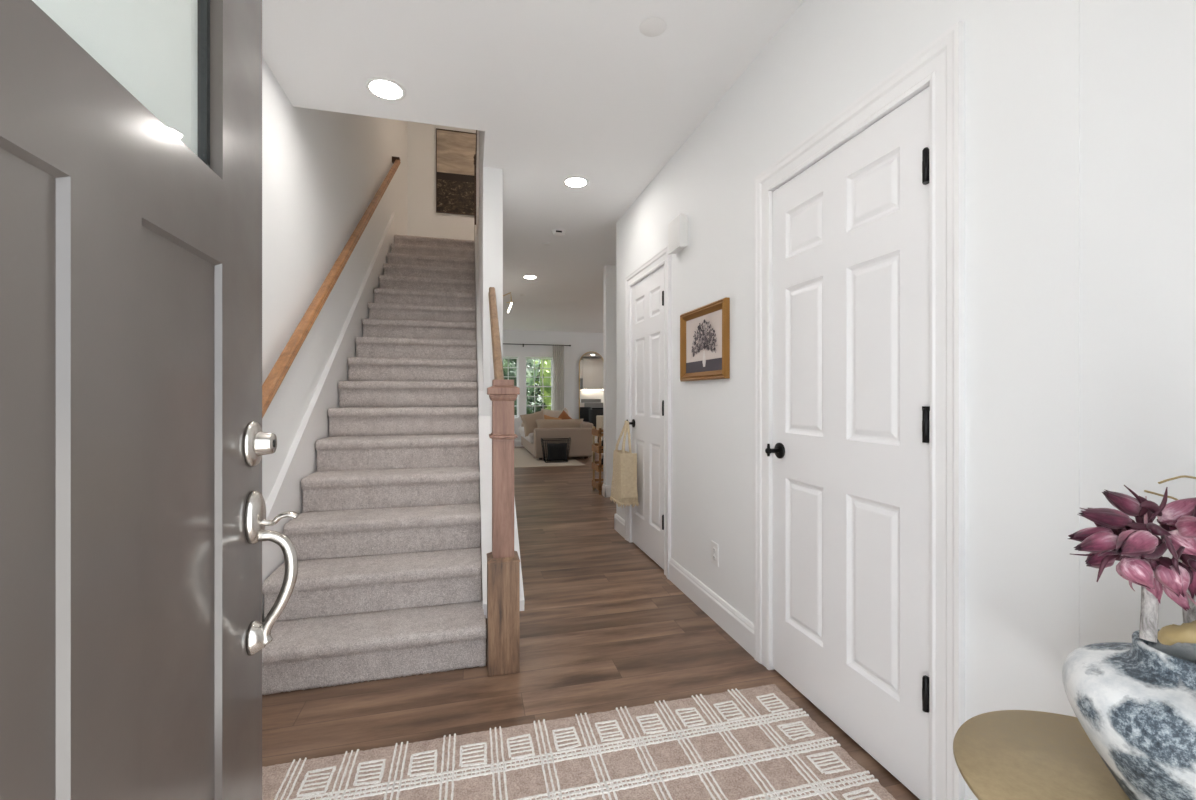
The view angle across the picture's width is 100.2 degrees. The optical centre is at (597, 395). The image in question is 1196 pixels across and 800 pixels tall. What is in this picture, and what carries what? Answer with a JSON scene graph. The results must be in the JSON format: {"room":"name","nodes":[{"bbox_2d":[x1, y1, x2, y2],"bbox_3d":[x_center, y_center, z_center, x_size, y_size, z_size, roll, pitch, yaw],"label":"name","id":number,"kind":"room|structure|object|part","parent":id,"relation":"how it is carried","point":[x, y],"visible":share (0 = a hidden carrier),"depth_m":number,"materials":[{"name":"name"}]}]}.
{"room":"entrance hall","nodes":[
{"label":"entrance hall","id":0,"kind":"room"},
{"bbox_2d":[262,57,406,622],"bbox_3d":[-1.943,-1.595,3.658,0.150,5.530,8.050,0,0,-14],"label":"wall","id":1,"kind":"structure","parent":0,"point":[322,170],"depth_m":2.91,"materials":[{"name":"paint"}]},
{"bbox_2d":[262,156,400,417],"bbox_3d":[-1.874,-1.287,3.876,0.091,3.134,4.400,0,0,-14],"label":"wall handrail","id":2,"kind":"object","parent":1,"relation":"attached to","point":[272,383],"visible":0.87,"depth_m":2.75,"materials":[{"name":"brown wood"}]},
{"bbox_2d":[407,121,475,239],"bbox_3d":[-0.819,-1.595,5.416,2.900,5.530,5.200,0,0,-14],"label":"wall","id":3,"kind":"structure","parent":0,"point":[423,220],"depth_m":7.49,"materials":[{"name":"paint"}]},
{"bbox_2d":[436,128,475,215],"bbox_3d":[-2.134,-3.390,7.590,0.616,1.252,0.030,0,0,-14],"label":"landscape picture","id":4,"kind":"object","parent":3,"relation":"attached to","point":[455,150],"visible":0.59,"depth_m":7.58,"materials":[{"name":"brown wood"}]},
{"bbox_2d":[478,130,502,535],"bbox_3d":[-1.218,-1.595,5.360,0.128,5.530,5.110,0,0,-14],"label":"wall","id":5,"kind":"structure","parent":0,"point":[490,251],"depth_m":3.33,"materials":[{"name":"paint"}]},
{"bbox_2d":[262,0,803,332],"bbox_3d":[-0.186,-1.708,6.172,9.900,0.384,12.050,0,0,-14],"label":"ceiling","id":6,"kind":"structure","parent":0,"point":[555,91],"depth_m":2.44,"materials":[{"name":"paint"}]},
{"bbox_2d":[365,77,405,100],"bbox_3d":[-1.050,-1.516,2.476,0.186,0.006,0.186,0,0,-14],"label":"recessed light","id":7,"kind":"object","parent":6,"relation":"in","point":[382,88],"visible":1,"depth_m":2.47,"materials":[{"name":"white plastic"}]},
{"bbox_2d":[370,81,401,97],"bbox_3d":[-1.050,-1.518,2.476,0.145,0.002,0.145,0,0,-14],"label":"diffuser","id":8,"kind":"object","parent":7,"relation":"attached to","point":[380,89],"depth_m":2.47,"materials":[{"name":"white"}]},
{"bbox_2d":[503,292,512,312],"bbox_3d":[-1.640,-1.347,6.968,0.922,0.344,0.953,0,0,-14],"label":"chandelier","id":9,"kind":"object","parent":6,"relation":"hanging from","point":[510,292],"visible":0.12,"depth_m":7.08,"materials":[{"name":"gold metal"}]},
{"bbox_2d":[523,275,536,278],"bbox_3d":[-0.868,-1.516,6.384,0.186,0.006,0.186,0,0,-14],"label":"recessed light","id":10,"kind":"object","parent":6,"relation":"in","point":[525,276],"visible":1,"depth_m":6.38,"materials":[{"name":"white plastic"}]},
{"bbox_2d":[551,229,565,235],"bbox_3d":[-0.363,-1.500,4.604,0.136,0.040,0.136,0,0,-14],"label":"smoke detector","id":11,"kind":"object","parent":6,"relation":"attached to","point":[557,232],"visible":1,"depth_m":4.56,"materials":[{"name":"white plastic"}]},
{"bbox_2d":[563,176,588,187],"bbox_3d":[-0.157,-1.516,3.551,0.186,0.006,0.186,0,0,-14],"label":"recessed light","id":12,"kind":"object","parent":6,"relation":"in","point":[574,181],"visible":1,"depth_m":3.55,"materials":[{"name":"white plastic"}]},
{"bbox_2d":[566,178,585,186],"bbox_3d":[-0.157,-1.518,3.551,0.145,0.002,0.145,0,0,-14],"label":"diffuser","id":13,"kind":"object","parent":12,"relation":"attached to","point":[570,182],"depth_m":3.55,"materials":[{"name":"white plastic"}]},
{"bbox_2d":[503,330,602,440],"bbox_3d":[-1.612,-0.175,11.742,9.900,2.690,0.150,0,0,-14],"label":"wall","id":14,"kind":"structure","parent":0,"point":[581,343],"depth_m":11.89,"materials":[{"name":"paint"}]},
{"bbox_2d":[514,440,521,446],"bbox_3d":[-1.592,1.101,11.662,9.700,0.138,0.016,0,0,-14],"label":"baseboard","id":15,"kind":"structure","parent":14,"relation":"attached to","point":[517,443],"depth_m":11.58,"materials":[{"name":"white paint"}]},
{"bbox_2d":[503,351,552,421],"bbox_3d":[-1.781,-0.210,11.673,1.740,1.640,0.200,0,0,-14],"label":"window","id":16,"kind":"structure","parent":14,"relation":"in","point":[521,360],"depth_m":11.64,"materials":[{"name":"white paint"}]},
{"bbox_3d":[-2.189,-0.552,11.636,0.650,0.695,0.030,0,0,-14],"label":"sash","id":17,"kind":"part","parent":16,"relation":"part of","materials":[{"name":"white paint"}]},
{"bbox_3d":[-1.404,-0.552,11.836,0.650,0.695,0.030,0,0,-14],"label":"sash","id":18,"kind":"part","parent":16,"relation":"part of","materials":[{"name":"clear glass"}]},
{"bbox_3d":[-1.394,0.122,11.798,0.650,0.715,0.030,0,0,-14],"label":"sash","id":19,"kind":"part","parent":16,"relation":"part of","materials":[{"name":"clear glass"}]},
{"bbox_2d":[503,343,570,346],"bbox_3d":[-1.754,-1.177,11.570,2.288,0.070,0.113,0,0,-14],"label":"curtain rod","id":20,"kind":"object","parent":14,"relation":"attached to","point":[503,343],"visible":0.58,"depth_m":11.60,"materials":[{"name":"black metal"}]},
{"bbox_2d":[552,344,563,410],"bbox_3d":[-0.933,-0.035,11.746,0.298,2.350,0.079,0,0,-14],"label":"curtain","id":21,"kind":"object","parent":20,"relation":"hanging from","point":[558,351],"visible":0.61,"depth_m":11.75,"materials":[{"name":"white fabric"}]},
{"bbox_2d":[262,446,919,799],"bbox_3d":[-0.168,1.230,6.099,9.900,0.120,11.900,0,0,-14],"label":"floor","id":22,"kind":"structure","parent":0,"point":[603,628],"depth_m":2.16,"materials":[{"name":"brown wood"}]},
{"bbox_2d":[0,0,299,799],"bbox_3d":[-0.499,0.146,0.509,0.132,2.023,0.925,0,0,-16],"label":"door","id":23,"kind":"structure","parent":22,"relation":"on","point":[133,442],"depth_m":0.57,"materials":[{"name":"grey"}]},
{"bbox_3d":[-0.540,-0.542,0.503,0.003,0.387,0.556,0,0,-16],"label":"frosted pane","id":24,"kind":"part","parent":23,"relation":"part of","materials":[{"name":"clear glass"}]},
{"bbox_3d":[-0.614,0.218,0.900,0.019,0.096,0.064,0,0,-16],"label":"handle","id":25,"kind":"part","parent":23,"relation":"part of","materials":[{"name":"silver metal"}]},
{"bbox_2d":[262,213,485,694],"bbox_3d":[-1.483,-0.516,4.149,0.985,3.371,4.501,0,0,-14],"label":"staircase","id":26,"kind":"structure","parent":22,"relation":"on","point":[380,471],"depth_m":2.75,"materials":[{"name":"grey carpet"}]},
{"bbox_2d":[479,287,523,676],"bbox_3d":[-0.544,0.223,2.714,0.183,1.895,1.272,0,0,-14],"label":"balustrade","id":27,"kind":"object","parent":26,"relation":"attached to","point":[502,582],"visible":1,"depth_m":2.12,"materials":[{"name":"brown wood"}]},
{"bbox_3d":[-0.562,-0.292,2.767,0.047,0.866,1.160,0,0,-14],"label":"handrail","id":28,"kind":"part","parent":27,"relation":"part of","materials":[{"name":"brown wood"}]},
{"bbox_3d":[-0.411,0.590,2.161,0.090,1.160,0.090,0,0,-14],"label":"newel post","id":29,"kind":"part","parent":27,"relation":"part of","materials":[{"name":"brown wood"}]},
{"bbox_3d":[-0.411,0.693,2.161,0.134,0.018,0.134,0,0,-14],"label":"moulding","id":30,"kind":"part","parent":27,"relation":"part of","materials":[{"name":"brown wood"}]},
{"bbox_2d":[514,448,583,467],"bbox_3d":[-2.277,1.166,9.440,3.470,0.006,2.980,0,0,-14],"label":"rug","id":31,"kind":"object","parent":22,"relation":"on","point":[523,458],"visible":0.2,"depth_m":8.88,"materials":[{"name":"beige fabric"}]},
{"bbox_2d":[519,421,592,459],"bbox_3d":[-0.937,0.833,10.274,1.180,0.660,2.470,0,0,-14],"label":"sofa","id":32,"kind":"object","parent":31,"relation":"on","point":[581,438],"visible":0.77,"depth_m":9.13,"materials":[{"name":"beige fabric"}]},
{"bbox_2d":[519,427,523,437],"bbox_3d":[-1.181,0.778,10.761,0.950,0.190,1.035,0,0,-14],"label":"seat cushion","id":33,"kind":"object","parent":32,"relation":"on","point":[521,430],"depth_m":10.56,"materials":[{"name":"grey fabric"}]},
{"bbox_2d":[524,433,533,442],"bbox_3d":[-0.920,0.778,9.744,0.950,0.190,1.045,0,0,-14],"label":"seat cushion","id":34,"kind":"object","parent":32,"relation":"on","point":[530,438],"depth_m":9.16,"materials":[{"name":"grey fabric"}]},
{"bbox_2d":[520,410,543,436],"bbox_3d":[-1.198,0.515,9.396,0.534,0.500,0.179,0,0,-22],"label":"cushion","id":35,"kind":"object","parent":32,"relation":"on","point":[529,422],"visible":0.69,"depth_m":9.30,"materials":[{"name":"beige fabric"}]},
{"bbox_2d":[544,415,561,419],"bbox_3d":[-0.937,0.560,9.628,0.495,0.453,0.132,0,0,-19],"label":"cushion","id":36,"kind":"object","parent":32,"relation":"on","point":[545,416],"visible":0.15,"depth_m":9.60,"materials":[{"name":"brown fabric"}]},
{"bbox_2d":[541,408,565,417],"bbox_3d":[-0.900,0.490,9.968,0.561,0.490,0.152,0,0,-21],"label":"cushion","id":37,"kind":"object","parent":32,"relation":"on","point":[551,413],"visible":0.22,"depth_m":9.90,"materials":[{"name":"beige fabric"}]},
{"bbox_2d":[535,419,582,427],"bbox_3d":[-0.720,0.565,9.385,0.920,0.270,0.220,0,0,-14],"label":"cushion","id":38,"kind":"object","parent":32,"relation":"on","point":[541,423],"visible":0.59,"depth_m":9.29,"materials":[{"name":"beige fabric"}]},
{"bbox_3d":[-0.635,0.853,9.174,1.080,0.530,0.190,0,0,-14],"label":"arm","id":39,"kind":"part","parent":32,"relation":"part of","materials":[{"name":"beige fabric"}]},
{"bbox_2d":[558,410,571,419],"bbox_3d":[-0.661,0.525,9.761,0.509,0.509,0.120,0,0,-20],"label":"cushion","id":40,"kind":"object","parent":32,"relation":"on","point":[563,415],"visible":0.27,"depth_m":9.72,"materials":[{"name":"brown fabric"}]},
{"bbox_3d":[-0.478,0.808,10.396,0.230,0.610,2.380,0,0,-14],"label":"backrest","id":41,"kind":"part","parent":32,"relation":"part of","materials":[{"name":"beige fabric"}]},
{"bbox_2d":[541,437,570,462],"bbox_3d":[-0.748,0.950,8.871,0.531,0.426,0.313,0,0,-14],"label":"wire basket","id":42,"kind":"object","parent":31,"relation":"on","point":[569,438],"visible":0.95,"depth_m":8.78,"materials":[{"name":"black metal"}]},
{"bbox_2d":[547,443,566,460],"bbox_3d":[-0.724,0.995,8.878,0.360,0.320,0.200,0,0,-14],"label":"folded blanket","id":43,"kind":"object","parent":42,"relation":"in","point":[556,456],"visible":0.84,"depth_m":8.79,"materials":[{"name":"black fabric"}]},
{"bbox_2d":[262,684,895,799],"bbox_3d":[-0.027,1.163,1.068,1.923,0.011,1.496,0,0,-14],"label":"entry rug","id":44,"kind":"object","parent":22,"relation":"on","point":[754,743],"visible":0.98,"depth_m":1.59,"materials":[{"name":"beige fabric"}]},
{"bbox_2d":[579,352,602,443],"bbox_3d":[-0.151,0.043,12.001,0.630,2.215,0.034,0,0,-14],"label":"arched mirror","id":45,"kind":"object","parent":22,"relation":"on","point":[590,363],"visible":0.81,"depth_m":11.99,"materials":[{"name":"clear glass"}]},
{"bbox_2d":[589,409,602,446],"bbox_3d":[0.039,0.730,11.091,0.539,0.881,0.485,0,0,-43],"label":"cabinet","id":46,"kind":"object","parent":22,"relation":"on","point":[593,413],"visible":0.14,"depth_m":10.87,"materials":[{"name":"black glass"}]},
{"bbox_3d":[0.094,0.480,11.032,0.539,0.380,0.323,0,0,-43],"label":"backrest","id":47,"kind":"part","parent":46,"relation":"part of","materials":[{"name":"black wood"}]},
{"bbox_2d":[592,426,602,494],"bbox_3d":[0.184,0.775,6.137,0.458,0.790,0.344,0,0,-14],"label":"wooden rack","id":48,"kind":"object","parent":22,"relation":"on","point":[597,484],"visible":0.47,"depth_m":6.05,"materials":[{"name":"brown wood"}]},
{"bbox_2d":[596,415,602,432],"bbox_3d":[0.184,0.355,6.137,0.360,0.225,0.260,0,0,-14],"label":"storage box","id":49,"kind":"object","parent":48,"relation":"on","point":[599,419],"visible":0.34,"depth_m":6.06,"materials":[{"name":"beige"}]},
{"bbox_2d":[953,710,1129,799],"bbox_3d":[0.823,0.888,0.756,0.468,0.536,0.468,0,0,-14],"label":"table","id":50,"kind":"object","parent":22,"relation":"on","point":[1002,754],"visible":0.72,"depth_m":0.85,"materials":[{"name":"beige wood"}]},
{"bbox_2d":[1062,629,1195,799],"bbox_3d":[0.876,0.495,0.730,0.291,0.250,0.291,0,0,-38],"label":"patterned vase","id":51,"kind":"object","parent":50,"relation":"on","point":[1135,702],"visible":0.9,"depth_m":0.71,"materials":[{"name":"ceramic"}]},
{"bbox_2d":[1068,485,1195,642],"bbox_3d":[0.737,0.230,0.695,0.223,0.216,0.137,0,0,-17],"label":"dried flower","id":52,"kind":"object","parent":51,"relation":"in","point":[1116,536],"visible":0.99,"depth_m":0.66,"materials":[{"name":"purple plant"}]},
{"bbox_3d":[0.764,0.278,0.694,0.020,0.121,0.030,0,0,39],"label":"stem","id":53,"kind":"part","parent":52,"relation":"part of","materials":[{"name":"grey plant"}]},
{"bbox_2d":[1144,490,1177,499],"bbox_3d":[0.860,0.247,0.748,0.025,0.209,0.059,0,0,-44],"label":"twig","id":54,"kind":"object","parent":51,"relation":"in","point":[1154,493],"visible":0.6,"depth_m":0.76,"materials":[{"name":"beige plant"}]},
{"bbox_2d":[1156,497,1195,622],"bbox_3d":[0.855,0.244,0.707,0.300,0.216,0.148,0,0,-14],"label":"dried flower","id":55,"kind":"object","parent":51,"relation":"in","point":[1178,517],"visible":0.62,"depth_m":0.65,"materials":[{"name":"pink plant"}]},
{"bbox_3d":[0.848,0.287,0.721,0.035,0.129,0.018,0,0,0],"label":"stem","id":56,"kind":"part","parent":55,"relation":"part of","materials":[{"name":"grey plant"}]},
{"bbox_2d":[1157,620,1195,645],"bbox_3d":[0.831,0.331,0.698,0.086,0.052,0.057,0,0,-14],"label":"dried leaf","id":57,"kind":"object","parent":51,"relation":"on","point":[1172,634],"visible":0.98,"depth_m":0.68,"materials":[{"name":"beige plant"}]},
{"bbox_2d":[1158,475,1195,483],"bbox_3d":[0.891,0.239,0.740,0.122,0.244,0.003,0,0,0],"label":"twig","id":58,"kind":"object","parent":51,"relation":"in","point":[1182,476],"visible":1,"depth_m":0.74,"materials":[{"name":"beige plant"}]},
{"bbox_2d":[603,265,615,484],"bbox_3d":[0.550,-0.175,5.965,0.975,2.690,0.115,0,0,-14],"label":"wall","id":59,"kind":"structure","parent":0,"point":[609,271],"depth_m":5.81,"materials":[{"name":"paint"}]},
{"bbox_2d":[602,484,605,496],"bbox_3d":[0.072,1.101,5.835,0.016,0.138,0.131,0,0,-14],"label":"baseboard","id":60,"kind":"structure","parent":59,"relation":"attached to","point":[603,485],"depth_m":5.83,"materials":[{"name":"white paint"}]},
{"bbox_2d":[605,485,610,496],"bbox_3d":[0.560,1.101,5.900,0.989,0.138,0.016,0,0,-14],"label":"baseboard","id":61,"kind":"structure","parent":59,"relation":"attached to","point":[608,487],"depth_m":5.78,"materials":[{"name":"white paint"}]},
{"bbox_2d":[616,0,1195,799],"bbox_3d":[0.740,-0.175,2.362,0.115,2.690,4.210,0,0,-14],"label":"wall","id":62,"kind":"structure","parent":0,"point":[1080,115],"depth_m":1.16,"materials":[{"name":"paint"}]},
{"bbox_2d":[615,514,624,537],"bbox_3d":[0.191,1.101,4.243,0.016,0.138,0.321,0,0,-14],"label":"baseboard","id":63,"kind":"structure","parent":62,"relation":"attached to","point":[619,522],"depth_m":4.23,"materials":[{"name":"white paint"}]},
{"bbox_2d":[626,265,663,569],"bbox_3d":[0.344,0.143,3.636,0.102,2.029,0.726,0,0,-14],"label":"door","id":64,"kind":"structure","parent":62,"relation":"in","point":[647,423],"depth_m":3.62,"materials":[{"name":"white paint"}]},
{"bbox_2d":[610,420,638,507],"bbox_3d":[0.201,0.514,3.868,0.158,0.645,0.310,0,0,-14],"label":"bag","id":65,"kind":"object","parent":64,"relation":"hanging from","point":[624,478],"visible":1,"depth_m":3.73,"materials":[{"name":"beige fabric"}]},
{"bbox_3d":[0.251,0.215,3.930,0.067,0.066,0.066,0,0,-14],"label":"knob","id":66,"kind":"part","parent":64,"relation":"part of","materials":[{"name":"black metal"}]},
{"bbox_2d":[625,244,670,578],"bbox_3d":[0.399,0.100,3.653,0.136,2.140,0.918,0,0,-14],"label":"trim","id":67,"kind":"structure","parent":62,"relation":"attached to","point":[661,258],"depth_m":3.34,"materials":[{"name":"white paint"}]},
{"bbox_2d":[668,213,687,254],"bbox_3d":[0.483,-0.975,3.024,0.055,0.199,0.176,0,0,-14],"label":"door chime","id":68,"kind":"object","parent":62,"relation":"attached to","point":[678,227],"visible":1,"depth_m":2.96,"materials":[{"name":"white plastic"}]},
{"bbox_2d":[680,297,729,381],"bbox_3d":[0.570,-0.287,2.734,0.030,0.400,0.544,0,0,-14],"label":"flower picture","id":69,"kind":"object","parent":62,"relation":"attached to","point":[704,330],"visible":1,"depth_m":2.69,"materials":[{"name":"brown wood"}]},
{"bbox_2d":[669,558,753,656],"bbox_3d":[0.583,1.101,2.710,0.016,0.138,0.992,0,0,-14],"label":"baseboard","id":70,"kind":"structure","parent":62,"relation":"attached to","point":[741,629],"depth_m":2.59,"materials":[{"name":"white paint"}]},
{"bbox_2d":[711,541,718,566],"bbox_3d":[0.610,0.825,2.617,0.009,0.116,0.072,0,0,-14],"label":"wall outlet","id":71,"kind":"object","parent":62,"relation":"attached to","point":[714,546],"visible":1,"depth_m":2.60,"materials":[{"name":"white plastic"}]},
{"bbox_2d":[765,87,929,799],"bbox_3d":[0.825,0.143,1.758,0.102,2.029,0.768,0,0,-14],"label":"door","id":72,"kind":"structure","parent":62,"relation":"in","point":[850,450],"depth_m":1.66,"materials":[{"name":"white paint"}]},
{"bbox_3d":[0.726,0.227,2.072,0.067,0.066,0.066,0,0,-14],"label":"knob","id":73,"kind":"part","parent":72,"relation":"part of","materials":[{"name":"black metal"}]},
{"bbox_2d":[754,21,964,799],"bbox_3d":[0.879,0.100,1.774,0.136,2.140,0.960,0,0,-14],"label":"trim","id":74,"kind":"structure","parent":62,"relation":"attached to","point":[939,66],"depth_m":1.37,"materials":[{"name":"white paint"}]},
{"label":"outside","id":75,"kind":"structure","parent":0,"visible":0},
{"bbox_3d":[-7.056,1.720,27.561,60.000,0.100,33.100,0,0,-14],"label":"ground","id":76,"kind":"structure","parent":75,"visible":0},
{"bbox_2d":[503,357,541,413],"bbox_3d":[-3.047,-0.813,17.165,2.740,4.976,2.714,0,0,-14],"label":"tree","id":77,"kind":"object","parent":76,"relation":"on","point":[512,362],"visible":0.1,"depth_m":16.62,"materials":[{"name":"green plant"}]},
{"bbox_2d":[514,384,532,414],"bbox_3d":[-2.451,0.653,14.023,1.243,2.058,1.198,0,0,-14],"label":"tree","id":78,"kind":"object","parent":76,"relation":"on","point":[515,402],"visible":0.02,"depth_m":13.79,"materials":[{"name":"green plant"}]},
{"bbox_2d":[528,360,543,409],"bbox_3d":[-3.891,-2.141,21.712,5.826,7.628,5.841,0,0,-14],"label":"tree","id":79,"kind":"object","parent":76,"relation":"on","point":[538,376],"visible":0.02,"depth_m":21.66,"materials":[{"name":"green plant"}]},
{"bbox_2d":[526,385,547,413],"bbox_3d":[-3.743,0.112,26.714,22.156,3.359,1.384,0,0,-14],"label":"hedge","id":80,"kind":"object","parent":76,"relation":"on","point":[528,404],"visible":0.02,"depth_m":26.50,"materials":[{"name":"green plant"}]},
{"bbox_2d":[531,359,550,409],"bbox_3d":[-1.022,-0.459,14.416,1.819,4.270,1.851,0,0,-14],"label":"tree","id":81,"kind":"object","parent":76,"relation":"on","point":[545,391],"visible":0.09,"depth_m":13.97,"materials":[{"name":"green plant"}]},
{"bbox_3d":[-1.109,-1.755,6.348,2.800,0.350,2.950,0,0,-14],"label":"floor","id":82,"kind":"structure","parent":0,"visible":0},
{"bbox_2d":[473,130,478,239],"bbox_3d":[-1.336,-2.481,5.560,0.088,1.099,1.531,0,0,-14],"label":"guard","id":83,"kind":"object","parent":82,"relation":"on","point":[476,156],"visible":0.64,"depth_m":5.80,"materials":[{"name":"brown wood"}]},
{"bbox_3d":[-1.515,-2.481,6.260,0.088,1.099,0.087,0,0,-14],"label":"newel post","id":84,"kind":"part","parent":83,"relation":"part of","materials":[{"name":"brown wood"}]},
{"bbox_3d":[-1.326,-2.815,5.523,0.044,0.050,1.455,0,0,-14],"label":"handrail","id":85,"kind":"part","parent":83,"relation":"part of","materials":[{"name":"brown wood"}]}
]}

